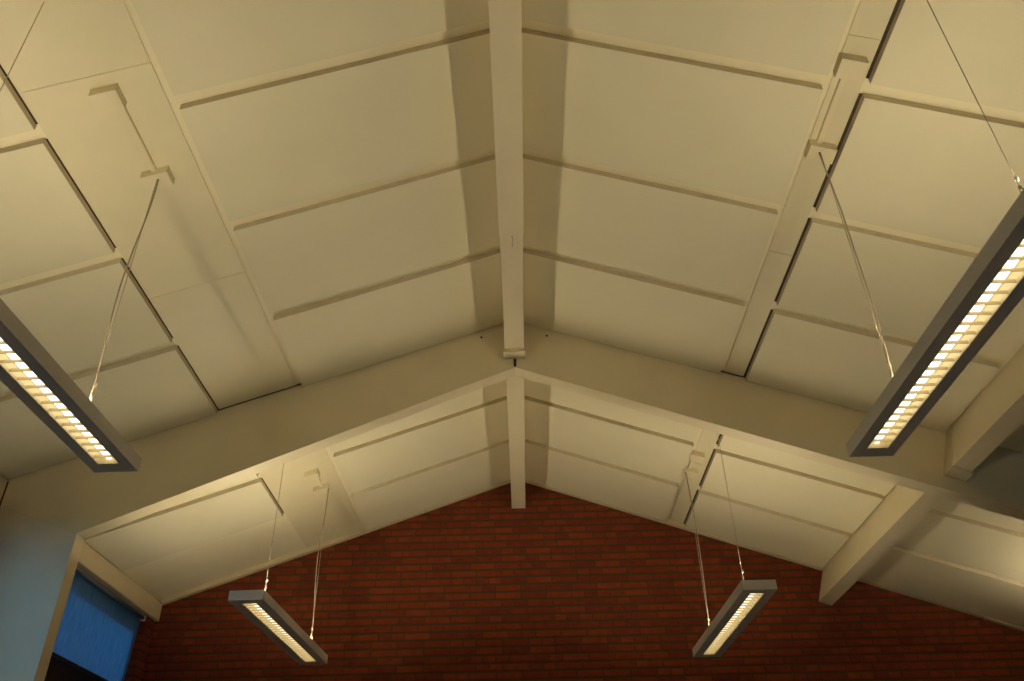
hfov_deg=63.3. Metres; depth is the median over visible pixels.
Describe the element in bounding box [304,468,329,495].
cable conduit
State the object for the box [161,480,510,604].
trim
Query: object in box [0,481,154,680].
wall
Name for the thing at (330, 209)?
ceiling
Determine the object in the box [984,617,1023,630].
trim
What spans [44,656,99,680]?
window
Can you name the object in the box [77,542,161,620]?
trim
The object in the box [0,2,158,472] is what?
pendant lamp
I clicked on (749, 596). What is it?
pendant lamp
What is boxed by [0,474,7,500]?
trim
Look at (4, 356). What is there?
louver
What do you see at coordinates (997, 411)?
purlin
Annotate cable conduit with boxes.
[88,83,174,191]
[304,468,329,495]
[682,450,704,477]
[804,52,868,163]
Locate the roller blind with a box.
[51,567,145,680]
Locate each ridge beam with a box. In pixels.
[488,0,524,358]
[506,376,524,508]
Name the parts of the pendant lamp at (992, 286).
louvre blade, louvre blade, louvre blade, louvre blade, louvre blade, louvre blade, louvre blade, louvre blade, louvre blade, louvre blade, louvre blade, louvre blade, louvre blade, louvre blade, louvre blade, louvre blade, louvre blade, louvre blade, louvre blade, louvre blade, louvre blade, louvre blade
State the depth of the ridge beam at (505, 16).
4.22 m
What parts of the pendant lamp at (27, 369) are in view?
louvre blade, louvre blade, louvre blade, louvre blade, louvre blade, louvre blade, louvre blade, louvre blade, louvre blade, louvre blade, louvre blade, louvre blade, louvre blade, louvre blade, louvre blade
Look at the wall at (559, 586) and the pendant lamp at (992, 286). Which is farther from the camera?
the wall at (559, 586)
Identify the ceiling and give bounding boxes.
[0,0,1023,627]
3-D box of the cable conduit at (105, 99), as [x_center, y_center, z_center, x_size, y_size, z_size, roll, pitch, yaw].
[-1.694,-0.899,3.725,0.120,0.091,0.580,-3,-34,3]
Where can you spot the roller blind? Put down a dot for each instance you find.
(96, 636)
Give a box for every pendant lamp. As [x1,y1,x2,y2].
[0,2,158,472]
[228,464,328,663]
[685,433,776,656]
[819,0,1023,456]
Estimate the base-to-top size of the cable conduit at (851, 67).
0.084 m
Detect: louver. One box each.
[0,348,102,454]
[875,242,1023,438]
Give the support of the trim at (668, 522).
attached to the wall at (559, 586)
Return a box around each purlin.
[819,485,942,605]
[944,345,1023,480]
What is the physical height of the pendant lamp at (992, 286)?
1.448 m
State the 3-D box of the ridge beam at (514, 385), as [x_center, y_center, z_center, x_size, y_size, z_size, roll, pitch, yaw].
[0.038,0.760,7.039,0.132,0.335,2.590,-1,-34,0]
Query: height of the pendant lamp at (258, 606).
1.406 m
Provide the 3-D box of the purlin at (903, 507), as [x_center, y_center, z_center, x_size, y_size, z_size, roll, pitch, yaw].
[2.845,1.512,6.475,0.219,0.351,2.590,-1,-34,0]
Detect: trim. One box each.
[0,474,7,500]
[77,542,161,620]
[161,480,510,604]
[525,480,822,570]
[858,579,985,617]
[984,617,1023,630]
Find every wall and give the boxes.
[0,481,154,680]
[142,482,1023,680]
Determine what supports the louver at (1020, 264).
on the pendant lamp at (992, 286)
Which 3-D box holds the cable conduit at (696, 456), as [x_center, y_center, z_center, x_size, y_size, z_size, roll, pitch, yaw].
[1.485,1.015,6.819,0.117,0.083,0.394,-1,-34,0]
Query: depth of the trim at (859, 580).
7.45 m

